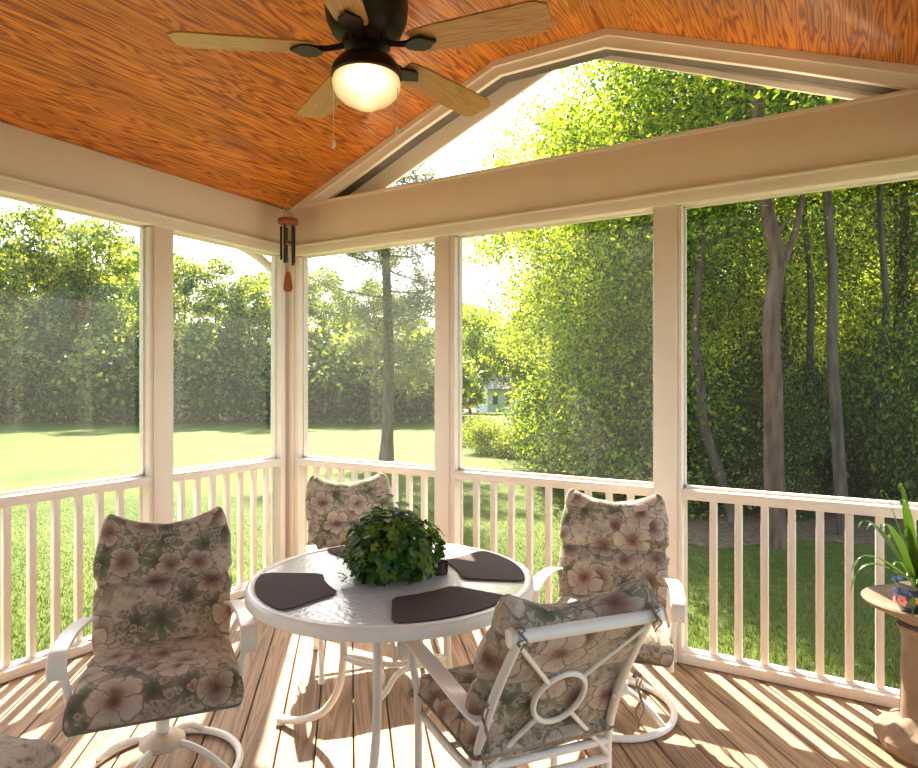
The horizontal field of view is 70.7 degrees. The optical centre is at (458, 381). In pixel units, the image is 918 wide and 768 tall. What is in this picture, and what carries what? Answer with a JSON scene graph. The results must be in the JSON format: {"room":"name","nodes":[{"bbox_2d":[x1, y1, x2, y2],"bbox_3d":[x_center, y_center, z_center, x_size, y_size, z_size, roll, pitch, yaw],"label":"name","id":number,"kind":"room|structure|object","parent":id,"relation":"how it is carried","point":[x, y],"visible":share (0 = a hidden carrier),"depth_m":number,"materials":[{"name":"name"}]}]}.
{"room":"screened porch","nodes":[
{"label":"screened porch","id":0,"kind":"room"},
{"bbox_2d":[0,122,289,562],"bbox_3d":[-2.602,0.100,2.524,0.156,2.700,5.200,0,0,31],"label":"frame","id":1,"kind":"structure","parent":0,"point":[34,166],"depth_m":3.81,"materials":[{"name":"paint"}]},
{"bbox_2d":[0,194,150,683],"bbox_3d":[-2.160,0.265,3.263,0.117,2.366,1.242,0,0,31],"label":"porch railing","id":2,"kind":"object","parent":1,"relation":"in","point":[142,228],"depth_m":3.35,"materials":[{"name":"beige paint"}]},
{"bbox_2d":[173,232,281,599],"bbox_3d":[-1.546,0.265,4.306,0.117,2.366,0.878,0,0,31],"label":"window","id":3,"kind":"structure","parent":1,"relation":"in","point":[175,234],"depth_m":4.39,"materials":[{"name":"beige paint"}]},
{"bbox_2d":[237,249,270,341],"bbox_3d":[-1.519,0.484,4.718,0.499,3.091,0.114,0,0,-43],"label":"downspout","id":4,"kind":"object","parent":1,"relation":"attached to","point":[259,258],"visible":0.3,"depth_m":4.77,"materials":[{"name":"beige paint"}]},
{"bbox_2d":[0,596,912,767],"bbox_3d":[-0.802,1.468,1.463,4.075,0.035,5.200,0,0,31],"label":"floor","id":5,"kind":"structure","parent":0,"point":[725,720],"depth_m":2.77,"materials":[{"name":"brown wood"}]},
{"bbox_2d":[0,734,61,767],"bbox_3d":[-1.413,1.226,1.660,0.504,0.449,0.480,0,0,12],"label":"footstool","id":6,"kind":"object","parent":5,"relation":"on","point":[15,752],"visible":1,"depth_m":1.78,"materials":[{"name":"fabric"}]},
{"bbox_2d":[46,506,256,767],"bbox_3d":[-1.100,0.989,2.401,0.620,0.920,0.770,0,0,-22],"label":"patio chair","id":7,"kind":"object","parent":5,"relation":"on","point":[163,651],"visible":1,"depth_m":2.41,"materials":[{"name":"fabric"}]},
{"bbox_2d":[64,634,241,733],"bbox_3d":[-1.055,1.025,2.292,0.520,0.119,0.535,0,0,-22],"label":"seat cushion","id":8,"kind":"object","parent":7,"relation":"on","point":[145,678],"depth_m":2.13,"materials":[{"name":"fabric"}]},
{"bbox_2d":[92,506,231,655],"bbox_3d":[-1.172,0.779,2.578,0.509,0.499,0.302,0,0,-22],"label":"cushion","id":9,"kind":"object","parent":7,"relation":"on","point":[156,582],"depth_m":2.53,"materials":[{"name":"fabric"}]},
{"bbox_2d":[305,472,423,684],"bbox_3d":[-0.530,0.990,3.468,0.620,0.921,0.769,0,0,-22],"label":"patio chair","id":10,"kind":"object","parent":5,"relation":"on","point":[330,506],"visible":0.31,"depth_m":3.61,"materials":[{"name":"fabric"}]},
{"bbox_2d":[305,472,394,549],"bbox_3d":[-0.600,0.778,3.644,0.507,0.499,0.302,0,0,-22],"label":"cushion","id":11,"kind":"object","parent":10,"relation":"on","point":[330,506],"depth_m":3.62,"materials":[{"name":"fabric"}]},
{"bbox_2d":[245,543,533,767],"bbox_3d":[-0.284,1.090,2.455,1.126,0.720,1.078,0,0,31],"label":"patio table","id":12,"kind":"object","parent":5,"relation":"on","point":[362,613],"visible":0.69,"depth_m":2.19,"materials":[{"name":"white glass"}]},
{"bbox_2d":[255,572,336,609],"bbox_3d":[-0.586,0.728,2.293,0.258,0.004,0.425,0,0,-25],"label":"placemat","id":13,"kind":"object","parent":12,"relation":"on","point":[280,591],"visible":1,"depth_m":2.26,"materials":[{"name":"brown fabric"}]},
{"bbox_2d":[337,494,449,586],"bbox_3d":[-0.257,0.575,2.451,0.428,0.317,0.414,0,0,43],"label":"potted plant","id":14,"kind":"object","parent":12,"relation":"on","point":[399,546],"visible":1,"depth_m":2.33,"materials":[{"name":"green plant"}]},
{"bbox_2d":[433,557,447,575],"bbox_3d":[-0.071,0.702,2.470,0.056,0.061,0.056,0,0,8],"label":"candle holder","id":15,"kind":"object","parent":12,"relation":"on","point":[442,569],"visible":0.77,"depth_m":2.45,"materials":[{"name":"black glass"}]},
{"bbox_2d":[392,586,502,622],"bbox_3d":[-0.053,0.728,2.135,0.425,0.004,0.258,0,0,-32],"label":"placemat","id":16,"kind":"object","parent":12,"relation":"on","point":[450,601],"visible":0.88,"depth_m":2.12,"materials":[{"name":"brown fabric"}]},
{"bbox_2d":[448,551,524,580],"bbox_3d":[0.100,0.728,2.557,0.258,0.004,0.425,0,0,-18],"label":"placemat","id":17,"kind":"object","parent":12,"relation":"on","point":[484,565],"visible":0.95,"depth_m":2.53,"materials":[{"name":"brown fabric"}]},
{"bbox_2d":[397,576,663,767],"bbox_3d":[0.201,0.990,1.964,0.620,0.921,0.771,0,0,-21],"label":"patio chair","id":18,"kind":"object","parent":5,"relation":"on","point":[542,678],"visible":0.99,"depth_m":1.75,"materials":[{"name":"fabric"}]},
{"bbox_2d":[410,663,613,760],"bbox_3d":[0.158,1.025,2.073,0.520,0.119,0.536,0,0,-21],"label":"seat cushion","id":19,"kind":"object","parent":18,"relation":"on","point":[539,742],"depth_m":1.87,"materials":[{"name":"fabric"}]},
{"bbox_2d":[460,576,654,745],"bbox_3d":[0.270,0.779,1.786,0.509,0.500,0.302,0,0,-21],"label":"cushion","id":20,"kind":"object","parent":18,"relation":"on","point":[558,691],"depth_m":1.72,"materials":[{"name":"fabric"}]},
{"bbox_2d":[531,489,685,742],"bbox_3d":[0.669,0.989,2.873,0.620,0.921,0.768,0,0,17],"label":"patio chair","id":21,"kind":"object","parent":5,"relation":"on","point":[606,545],"visible":0.73,"depth_m":2.98,"materials":[{"name":"fabric"}]},
{"bbox_2d":[558,489,668,609],"bbox_3d":[0.726,0.778,3.054,0.508,0.499,0.302,0,0,17],"label":"cushion","id":22,"kind":"object","parent":21,"relation":"on","point":[606,545],"depth_m":3.02,"materials":[{"name":"fabric"}]},
{"bbox_2d":[556,595,671,664],"bbox_3d":[0.633,1.024,2.761,0.522,0.118,0.534,0,0,17],"label":"seat cushion","id":23,"kind":"object","parent":21,"relation":"on","point":[656,649],"depth_m":2.49,"materials":[{"name":"fabric"}]},
{"bbox_2d":[861,584,917,767],"bbox_3d":[1.829,1.155,2.543,0.424,0.590,0.424,0,0,31],"label":"pedestal planter","id":24,"kind":"object","parent":5,"relation":"on","point":[896,729],"visible":0.88,"depth_m":2.52,"materials":[{"name":"concrete"}]},
{"bbox_2d":[850,483,917,617],"bbox_3d":[1.817,0.649,2.533,0.504,0.510,0.486,0,0,31],"label":"plant","id":25,"kind":"object","parent":24,"relation":"on","point":[905,588],"visible":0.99,"depth_m":2.51,"materials":[{"name":"green plant"}]},
{"bbox_2d":[861,584,917,627],"bbox_3d":[1.829,0.910,2.543,0.424,0.100,0.424,0,0,30],"label":"basin","id":26,"kind":"object","parent":24,"relation":"in","point":[880,597],"depth_m":2.58,"materials":[{"name":"stone"}]},
{"bbox_2d":[0,0,917,209],"bbox_3d":[-0.802,-1.596,1.462,4.075,0.693,5.198,0,0,31],"label":"ceiling","id":27,"kind":"structure","parent":0,"point":[108,77],"depth_m":3.22,"materials":[{"name":"brown wood"}]},
{"bbox_2d":[277,199,297,291],"bbox_3d":[-1.181,-0.948,4.470,0.140,0.646,0.140,0,0,31],"label":"wind chime","id":28,"kind":"object","parent":27,"relation":"hanging from","point":[284,221],"visible":1,"depth_m":4.45,"materials":[{"name":"brown wood"}]},
{"bbox_2d":[167,0,553,148],"bbox_3d":[-0.288,-1.365,2.261,1.238,1.111,1.262,0,0,31],"label":"ceiling fan","id":29,"kind":"object","parent":27,"relation":"hanging from","point":[364,76],"visible":1,"depth_m":2.18,"materials":[{"name":"brown wood"}]},
{"bbox_2d":[285,28,917,662],"bbox_3d":[0.549,-0.286,3.757,4.335,3.472,0.176,0,0,31],"label":"frame","id":30,"kind":"structure","parent":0,"point":[871,138],"depth_m":3.49,"materials":[{"name":"paint"}]},
{"bbox_2d":[298,239,433,552],"bbox_3d":[-0.634,0.265,4.436,1.177,2.366,0.117,0,0,31],"label":"window","id":31,"kind":"structure","parent":30,"relation":"in","point":[426,241],"depth_m":4.44,"materials":[{"name":"beige paint"}]},
{"bbox_2d":[454,210,652,603],"bbox_3d":[0.522,0.265,3.755,1.220,2.366,0.117,0,0,31],"label":"porch railing","id":32,"kind":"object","parent":30,"relation":"in","point":[460,467],"depth_m":3.81,"materials":[{"name":"beige paint"}]},
{"bbox_2d":[376,56,872,189],"bbox_3d":[0.579,-1.562,3.808,4.075,0.727,0.018,0,0,31],"label":"window","id":33,"kind":"structure","parent":30,"relation":"in","point":[820,91],"depth_m":3.49,"materials":[{"name":"beige paint"}]},
{"bbox_2d":[681,175,917,707],"bbox_3d":[1.671,0.265,3.078,1.162,2.366,0.117,0,0,31],"label":"porch railing","id":34,"kind":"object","parent":30,"relation":"in","point":[914,504],"depth_m":3.10,"materials":[{"name":"beige paint"}]},
{"label":"outside","id":35,"kind":"structure","parent":0,"visible":0},
{"bbox_2d":[0,412,917,767],"bbox_3d":[19.064,4.354,39.203,150.000,4.609,130.000,0,0,30],"label":"ground","id":36,"kind":"structure","parent":35,"point":[69,452],"depth_m":10.83,"materials":[{"name":"green plant"}]},
{"bbox_2d":[0,205,51,347],"bbox_3d":[-25.582,-3.932,36.341,5.740,12.164,5.054,0,0,1],"label":"tree","id":37,"kind":"object","parent":36,"relation":"on","point":[6,216],"visible":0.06,"depth_m":36.24,"materials":[{"name":"green plant"}]},
{"bbox_2d":[0,317,66,423],"bbox_3d":[-22.873,-0.613,33.430,7.073,5.545,7.679,0,0,8],"label":"thicket","id":38,"kind":"object","parent":36,"relation":"on","point":[26,347],"visible":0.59,"depth_m":32.01,"materials":[{"name":"green plant"}]},
{"bbox_2d":[3,344,78,422],"bbox_3d":[-21.304,-0.096,34.487,5.699,4.467,6.187,0,0,32],"label":"thicket","id":39,"kind":"object","parent":36,"relation":"on","point":[39,370],"visible":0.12,"depth_m":32.81,"materials":[{"name":"green plant"}]},
{"bbox_2d":[0,200,107,419],"bbox_3d":[-22.287,-3.909,34.879,6.250,12.128,7.342,0,0,-28],"label":"tree","id":40,"kind":"object","parent":36,"relation":"on","point":[8,289],"visible":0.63,"depth_m":33.69,"materials":[{"name":"green plant"}]},
{"bbox_2d":[15,332,123,423],"bbox_3d":[-19.158,-0.225,33.978,6.044,4.738,6.561,0,0,7],"label":"thicket","id":41,"kind":"object","parent":36,"relation":"on","point":[51,404],"visible":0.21,"depth_m":32.07,"materials":[{"name":"green plant"}]},
{"bbox_2d":[25,215,129,419],"bbox_3d":[-20.466,-3.457,34.858,5.284,11.196,4.652,0,0,-23],"label":"tree","id":42,"kind":"object","parent":36,"relation":"on","point":[63,289],"visible":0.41,"depth_m":34.25,"materials":[{"name":"green plant"}]},
{"bbox_2d":[28,218,138,334],"bbox_3d":[-22.408,-4.143,40.375,6.910,12.769,8.116,0,0,1],"label":"tree","id":43,"kind":"object","parent":36,"relation":"on","point":[62,248],"visible":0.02,"depth_m":39.67,"materials":[{"name":"green plant"}]},
{"bbox_2d":[33,217,138,348],"bbox_3d":[-20.089,-3.711,37.390,7.118,11.759,6.060,0,0,26],"label":"tree","id":44,"kind":"object","parent":36,"relation":"on","point":[102,240],"visible":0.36,"depth_m":35.99,"materials":[{"name":"green plant"}]},
{"bbox_2d":[39,316,180,423],"bbox_3d":[-17.571,-0.642,33.705,7.150,5.605,7.762,0,0,-32],"label":"bush","id":45,"kind":"object","parent":36,"relation":"on","point":[88,378],"visible":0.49,"depth_m":31.26,"materials":[{"name":"green plant"}]},
{"bbox_2d":[68,324,204,423],"bbox_3d":[-16.359,-0.556,33.363,6.923,5.427,7.516,0,0,-28],"label":"thicket","id":46,"kind":"object","parent":36,"relation":"on","point":[135,344],"visible":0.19,"depth_m":31.78,"materials":[{"name":"green plant"}]},
{"bbox_2d":[87,241,187,360],"bbox_3d":[-16.428,-2.723,34.550,5.712,9.732,5.158,0,0,37],"label":"tree","id":47,"kind":"object","parent":36,"relation":"on","point":[113,308],"visible":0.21,"depth_m":33.58,"materials":[{"name":"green plant"}]},
{"bbox_2d":[110,324,238,422],"bbox_3d":[-14.700,-0.433,33.594,7.159,5.169,6.594,0,0,40],"label":"thicket","id":48,"kind":"object","parent":36,"relation":"on","point":[176,357],"visible":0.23,"depth_m":31.60,"materials":[{"name":"green plant"}]},
{"bbox_2d":[126,318,255,423],"bbox_3d":[-13.668,-0.612,33.912,7.071,5.543,7.676,0,0,35],"label":"thicket","id":49,"kind":"object","parent":36,"relation":"on","point":[205,346],"visible":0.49,"depth_m":32.06,"materials":[{"name":"green plant"}]},
{"bbox_2d":[173,250,229,342],"bbox_3d":[-14.920,-2.543,35.167,5.659,9.349,4.818,0,0,9],"label":"tree","id":50,"kind":"object","parent":36,"relation":"on","point":[181,258],"visible":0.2,"depth_m":34.79,"materials":[{"name":"green plant"}]},
{"bbox_2d":[173,250,255,419],"bbox_3d":[-13.250,-2.489,34.980,4.761,9.239,5.593,0,0,-9],"label":"tree","id":51,"kind":"object","parent":36,"relation":"on","point":[234,328],"visible":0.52,"depth_m":33.97,"materials":[{"name":"green plant"}]},
{"bbox_2d":[178,336,269,421],"bbox_3d":[-11.600,-0.184,34.401,6.441,4.651,5.933,0,0,-35],"label":"thicket","id":52,"kind":"object","parent":36,"relation":"on","point":[229,371],"visible":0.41,"depth_m":32.63,"materials":[{"name":"green plant"}]},
{"bbox_2d":[211,268,270,353],"bbox_3d":[-11.570,-2.063,35.539,5.068,8.372,4.314,0,0,44],"label":"tree","id":53,"kind":"object","parent":36,"relation":"on","point":[250,281],"visible":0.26,"depth_m":34.57,"materials":[{"name":"green plant"}]},
{"bbox_2d":[215,335,270,422],"bbox_3d":[-9.906,-0.162,34.391,5.876,4.606,6.379,0,0,38],"label":"thicket","id":54,"kind":"object","parent":36,"relation":"on","point":[258,365],"visible":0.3,"depth_m":32.53,"materials":[{"name":"green plant"}]},
{"bbox_2d":[233,261,334,382],"bbox_3d":[-8.983,-2.359,33.984,5.432,8.973,4.624,0,0,-38],"label":"tree","id":55,"kind":"object","parent":36,"relation":"on","point":[254,295],"visible":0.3,"depth_m":33.63,"materials":[{"name":"green plant"}]},
{"bbox_2d":[238,333,346,423],"bbox_3d":[-8.040,-0.376,33.745,6.443,5.050,6.994,0,0,-37],"label":"thicket","id":56,"kind":"object","parent":36,"relation":"on","point":[266,386],"visible":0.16,"depth_m":32.07,"materials":[{"name":"green plant"}]},
{"bbox_2d":[269,322,381,423],"bbox_3d":[-6.554,-0.492,33.188,6.753,5.293,7.331,0,0,-2],"label":"thicket","id":57,"kind":"object","parent":36,"relation":"on","point":[321,386],"visible":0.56,"depth_m":31.77,"materials":[{"name":"green plant"}]},
{"bbox_2d":[308,260,362,337],"bbox_3d":[-7.903,-2.474,37.740,4.773,9.261,5.606,0,0,-36],"label":"tree","id":58,"kind":"object","parent":36,"relation":"on","point":[333,314],"visible":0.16,"depth_m":37.42,"materials":[{"name":"green plant"}]},
{"bbox_2d":[322,277,398,417],"bbox_3d":[-5.541,-2.060,37.905,4.948,8.431,4.468,0,0,-15],"label":"tree","id":59,"kind":"object","parent":36,"relation":"on","point":[365,283],"visible":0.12,"depth_m":37.10,"materials":[{"name":"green plant"}]},
{"bbox_2d":[311,321,416,422],"bbox_3d":[-5.197,-0.646,33.851,7.161,5.614,7.774,0,0,-9],"label":"thicket","id":60,"kind":"object","parent":36,"relation":"on","point":[364,384],"visible":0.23,"depth_m":32.17,"materials":[{"name":"green plant"}]},
{"bbox_2d":[269,158,470,460],"bbox_3d":[-1.975,-3.395,16.941,4.915,11.113,5.260,0,0,15],"label":"pine tree","id":61,"kind":"object","parent":36,"relation":"on","point":[385,340],"visible":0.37,"depth_m":16.59,"materials":[{"name":"green plant"}]},
{"bbox_2d":[329,318,462,423],"bbox_3d":[-3.266,-0.582,33.156,6.991,5.480,7.590,0,0,-4],"label":"thicket","id":62,"kind":"object","parent":36,"relation":"on","point":[418,409],"visible":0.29,"depth_m":31.83,"materials":[{"name":"green plant"}]},
{"bbox_2d":[396,331,491,420],"bbox_3d":[-1.772,-0.305,34.739,6.792,4.904,6.256,0,0,45],"label":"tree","id":63,"kind":"object","parent":36,"relation":"on","point":[468,376],"visible":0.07,"depth_m":33.97,"materials":[{"name":"green plant"}]},
{"bbox_2d":[429,313,475,409],"bbox_3d":[-0.569,-1.763,40.951,3.466,7.945,3.937,0,0,1],"label":"tree","id":64,"kind":"object","parent":36,"relation":"on","point":[465,320],"visible":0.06,"depth_m":40.28,"materials":[{"name":"green plant"}]},
{"bbox_2d":[462,410,499,446],"bbox_3d":[0.583,1.510,21.034,1.780,1.191,1.770,0,0,-39],"label":"bush","id":65,"kind":"object","parent":36,"relation":"on","point":[466,423],"visible":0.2,"depth_m":20.91,"materials":[{"name":"green plant"}]},
{"bbox_2d":[462,298,509,412],"bbox_3d":[0.855,-2.008,50.079,6.391,9.049,6.679,0,0,9],"label":"tree","id":66,"kind":"object","parent":36,"relation":"on","point":[476,341],"visible":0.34,"depth_m":49.23,"materials":[{"name":"green plant"}]},
{"bbox_2d":[462,414,510,454],"bbox_3d":[0.830,1.510,18.568,1.780,1.191,1.770,0,0,-36],"label":"bush","id":67,"kind":"object","parent":36,"relation":"on","point":[484,437],"visible":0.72,"depth_m":18.38,"materials":[{"name":"green plant"}]},
{"bbox_2d":[475,375,522,411],"bbox_3d":[3.895,1.039,60.000,4.216,3.317,3.596,0,0,-20],"label":"house","id":68,"kind":"structure","parent":36,"relation":"on","point":[491,390],"depth_m":58.31,"materials":[{"name":"white"}]},
{"bbox_2d":[485,422,530,457],"bbox_3d":[1.527,1.559,17.796,1.618,1.082,1.609,0,0,14],"label":"bush","id":69,"kind":"object","parent":36,"relation":"on","point":[500,439],"visible":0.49,"depth_m":17.59,"materials":[{"name":"green plant"}]},
{"bbox_2d":[489,309,552,406],"bbox_3d":[5.283,-1.775,50.069,6.054,8.573,6.327,0,0,28],"label":"tree","id":70,"kind":"object","parent":36,"relation":"on","point":[513,373],"visible":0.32,"depth_m":49.12,"materials":[{"name":"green plant"}]},
{"bbox_2d":[482,358,563,472],"bbox_3d":[2.411,0.693,15.002,3.380,2.897,3.451,0,0,15],"label":"shrub","id":71,"kind":"object","parent":36,"relation":"on","point":[517,454],"visible":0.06,"depth_m":14.80,"materials":[{"name":"green plant"}]},
{"bbox_2d":[489,343,594,474],"bbox_3d":[2.535,0.542,13.570,3.755,3.219,3.834,0,0,-7],"label":"shrub","id":72,"kind":"object","parent":36,"relation":"on","point":[528,399],"visible":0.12,"depth_m":13.43,"materials":[{"name":"green plant"}]},
{"bbox_2d":[462,81,623,373],"bbox_3d":[3.162,-3.831,21.003,7.777,12.045,7.140,0,0,-2],"label":"tree","id":73,"kind":"object","parent":36,"relation":"on","point":[483,242],"visible":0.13,"depth_m":20.64,"materials":[{"name":"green plant"}]},
{"bbox_2d":[494,327,640,495],"bbox_3d":[2.845,0.542,12.174,3.755,3.219,3.834,0,0,36],"label":"shrub","id":74,"kind":"object","parent":36,"relation":"on","point":[540,430],"visible":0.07,"depth_m":11.89,"materials":[{"name":"green plant"}]},
{"bbox_2d":[509,71,629,304],"bbox_3d":[4.379,-3.389,18.924,5.933,11.119,6.941,0,0,11],"label":"tree","id":75,"kind":"object","parent":36,"relation":"on","point":[567,71],"visible":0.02,"depth_m":18.55,"materials":[{"name":"green plant"}]},
{"bbox_2d":[532,319,743,501],"bbox_3d":[2.940,0.542,11.255,3.834,3.219,3.755,0,0,-28],"label":"shrub","id":76,"kind":"object","parent":36,"relation":"on","point":[627,433],"visible":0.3,"depth_m":10.50,"materials":[{"name":"green plant"}]},
{"bbox_2d":[528,98,754,362],"bbox_3d":[4.758,-2.781,17.012,5.865,9.894,6.388,0,0,19],"label":"tree","id":77,"kind":"object","parent":36,"relation":"on","point":[636,98],"visible":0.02,"depth_m":16.26,"materials":[{"name":"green plant"}]},
{"bbox_2d":[534,324,789,524],"bbox_3d":[3.139,0.542,10.574,3.755,3.219,3.834,0,0,-3],"label":"shrub","id":78,"kind":"object","parent":36,"relation":"on","point":[595,397],"visible":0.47,"depth_m":10.11,"materials":[{"name":"green plant"}]},
{"bbox_2d":[556,60,917,549],"bbox_3d":[3.631,-2.911,8.143,5.798,10.129,5.228,0,0,34],"label":"tree","id":79,"kind":"object","parent":36,"relation":"on","point":[773,416],"visible":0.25,"depth_m":7.94,"materials":[{"name":"green plant"}]},
{"bbox_2d":[604,484,917,549],"bbox_3d":[12.173,2.054,17.210,23.440,0.032,25.165,0,0,31],"label":"ground","id":80,"kind":"structure","parent":36,"relation":"on","point":[749,521],"depth_m":8.94,"materials":[{"name":"brown soil"}]},
{"bbox_2d":[474,93,695,392],"bbox_3d":[2.747,-2.151,13.990,5.100,8.604,5.555,0,0,17],"label":"tree","id":81,"kind":"object","parent":80,"relation":"on","point":[516,313],"visible":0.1,"depth_m":13.71,"materials":[{"name":"green plant"}]},
{"bbox_2d":[513,60,744,323],"bbox_3d":[4.398,-4.262,14.470,7.308,12.825,6.947,0,0,-42],"label":"tree","id":82,"kind":"object","parent":80,"relation":"on","point":[563,72],"visible":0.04,"depth_m":14.43,"materials":[{"name":"green plant"}]},
{"bbox_2d":[474,68,791,476],"bbox_3d":[2.988,-2.151,12.197,5.555,8.604,5.100,0,0,-8],"label":"tree","id":83,"kind":"object","parent":80,"relation":"on","point":[571,239],"visible":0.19,"depth_m":11.41,"materials":[{"name":"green plant"}]},
{"bbox_2d":[511,60,856,437],"bbox_3d":[3.562,-2.053,10.871,5.147,8.397,5.065,0,0,-12],"label":"tree","id":84,"kind":"object","parent":80,"relation":"on","point":[636,263],"visible":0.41,"depth_m":10.30,"materials":[{"name":"green plant"}]},
{"bbox_2d":[638,464,731,516],"bbox_3d":[3.564,1.678,10.207,1.644,0.794,1.704,0,0,13],"label":"shrub","id":85,"kind":"object","parent":80,"relation":"on","point":[701,503],"visible":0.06,"depth_m":9.96,"materials":[{"name":"green plant"}]},
{"bbox_2d":[634,394,763,515],"bbox_3d":[4.089,1.114,10.482,2.571,1.998,2.480,0,0,45],"label":"shrub","id":86,"kind":"object","parent":80,"relation":"on","point":[737,476],"visible":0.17,"depth_m":9.89,"materials":[{"name":"green plant"}]},
{"bbox_2d":[569,60,848,521],"bbox_3d":[3.882,-2.570,9.574,4.829,9.494,5.697,0,0,27],"label":"tree","id":87,"kind":"object","parent":80,"relation":"on","point":[712,453],"visible":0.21,"depth_m":9.23,"materials":[{"name":"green plant"}]},
{"bbox_2d":[564,66,856,365],"bbox_3d":[4.462,-2.482,12.423,4.944,9.266,5.784,0,0,-28],"label":"tree","id":88,"kind":"object","parent":80,"relation":"on","point":[664,77],"visible":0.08,"depth_m":11.93,"materials":[{"name":"green plant"}]},
{"bbox_2d":[658,72,815,494],"bbox_3d":[6.264,-3.290,11.613,5.477,10.880,5.148,0,0,31],"label":"tree","id":89,"kind":"object","parent":80,"relation":"on","point":[811,300],"visible":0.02,"depth_m":11.46,"materials":[{"name":"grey plant"}]},
{"bbox_2d":[645,72,876,536],"bbox_3d":[4.720,-3.006,8.556,5.501,10.327,5.386,0,0,24],"label":"tree","id":90,"kind":"object","parent":80,"relation":"on","point":[835,402],"visible":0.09,"depth_m":8.55,"materials":[{"name":"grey plant"}]},
{"bbox_2d":[690,294,860,493],"bbox_3d":[5.473,0.294,11.777,3.101,3.748,3.215,0,0,14],"label":"shrub","id":91,"kind":"object","parent":80,"relation":"on","point":[754,361],"visible":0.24,"depth_m":11.40,"materials":[{"name":"green plant"}]},
{"bbox_2d":[687,195,886,398],"bbox_3d":[6.782,-2.361,15.489,5.355,9.034,5.833,0,0,-4],"label":"tree","id":92,"kind":"object","parent":80,"relation":"on","point":[803,339],"visible":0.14,"depth_m":14.50,"materials":[{"name":"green plant"}]},
{"bbox_2d":[727,359,852,522],"bbox_3d":[4.968,0.847,9.884,1.653,2.568,1.594,0,0,2],"label":"shrub","id":93,"kind":"object","parent":80,"relation":"on","point":[791,447],"visible":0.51,"depth_m":9.65,"materials":[{"name":"green plant"}]},
{"bbox_2d":[721,189,879,373],"bbox_3d":[11.591,-2.991,22.012,6.120,10.324,6.666,0,0,-10],"label":"tree","id":94,"kind":"object","parent":80,"relation":"on","point":[839,189],"visible":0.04,"depth_m":21.45,"materials":[{"name":"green plant"}]},
{"bbox_2d":[687,97,916,479],"bbox_3d":[6.656,-2.482,13.351,5.784,9.266,4.944,0,0,38],"label":"tree","id":95,"kind":"object","parent":80,"relation":"on","point":[783,311],"visible":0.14,"depth_m":12.90,"materials":[{"name":"green plant"}]},
{"bbox_2d":[746,185,917,393],"bbox_3d":[9.679,-2.151,15.999,5.555,8.604,5.100,0,0,16],"label":"tree","id":96,"kind":"object","parent":80,"relation":"on","point":[866,277],"visible":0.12,"depth_m":15.54,"materials":[{"name":"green plant"}]},
{"bbox_2d":[774,180,917,349],"bbox_3d":[9.302,-2.482,13.463,4.944,9.266,5.784,0,0,4],"label":"tree","id":97,"kind":"object","parent":80,"relation":"on","point":[894,184],"visible":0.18,"depth_m":13.14,"materials":[{"name":"green plant"}]},
{"bbox_2d":[784,96,917,499],"bbox_3d":[6.853,-3.097,10.604,4.988,10.514,5.225,0,0,25],"label":"tree","id":98,"kind":"object","parent":80,"relation":"on","point":[880,207],"visible":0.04,"depth_m":10.46,"materials":[{"name":"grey plant"}]},
{"bbox_2d":[786,394,917,498],"bbox_3d":[6.928,1.131,11.620,3.155,1.961,3.043,0,0,-31],"label":"shrub","id":99,"kind":"object","parent":80,"relation":"on","point":[860,451],"visible":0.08,"depth_m":11.23,"materials":[{"name":"green plant"}]},
{"bbox_2d":[792,182,917,338],"bbox_3d":[8.786,-2.482,11.842,5.784,9.266,4.944,0,0,34],"label":"tree","id":100,"kind":"object","parent":80,"relation":"on","point":[914,240],"visible":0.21,"depth_m":12.55,"materials":[{"name":"green plant"}]},
{"bbox_2d":[806,447,906,500],"bbox_3d":[7.146,1.563,11.191,2.152,1.040,2.230,0,0,-9],"label":"shrub","id":101,"kind":"object","parent":80,"relation":"on","point":[857,475],"visible":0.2,"depth_m":11.07,"materials":[{"name":"green plant"}]},
{"bbox_2d":[799,297,915,432],"bbox_3d":[9.742,0.000,15.572,2.715,4.375,2.815,0,0,-21],"label":"shrub","id":102,"kind":"object","parent":80,"relation":"on","point":[864,327],"visible":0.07,"depth_m":15.41,"materials":[{"name":"green plant"}]},
{"bbox_2d":[805,288,917,520],"bbox_3d":[6.964,0.360,9.823,2.985,3.607,3.094,0,0,2],"label":"shrub","id":103,"kind":"object","parent":80,"relation":"on","point":[891,395],"visible":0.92,"depth_m":9.62,"materials":[{"name":"green plant"}]},
{"bbox_2d":[817,97,917,413],"bbox_3d":[8.812,-2.957,12.734,5.178,10.221,5.420,0,0,35],"label":"tree","id":104,"kind":"object","parent":80,"relation":"on","point":[903,281],"visible":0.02,"depth_m":12.43,"materials":[{"name":"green plant"}]},
{"bbox_2d":[840,181,917,268],"bbox_3d":[10.488,-2.935,12.213,6.362,10.192,5.439,0,0,15],"label":"tree","id":105,"kind":"object","parent":80,"relation":"on","point":[899,196],"visible":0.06,"depth_m":12.11,"materials":[{"name":"green plant"}]},
{"bbox_2d":[850,447,917,502],"bbox_3d":[7.547,1.534,10.306,2.277,1.101,2.361,0,0,-6],"label":"shrub","id":106,"kind":"object","parent":80,"relation":"on","point":[866,476],"visible":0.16,"depth_m":10.36,"materials":[{"name":"green plant"}]},
{"bbox_2d":[866,279,917,446],"bbox_3d":[8.889,-0.155,11.241,2.921,4.706,3.028,0,0,-44],"label":"shrub","id":107,"kind":"object","parent":80,"relation":"on","point":[914,296],"visible":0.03,"depth_m":11.47,"materials":[{"name":"green plant"}]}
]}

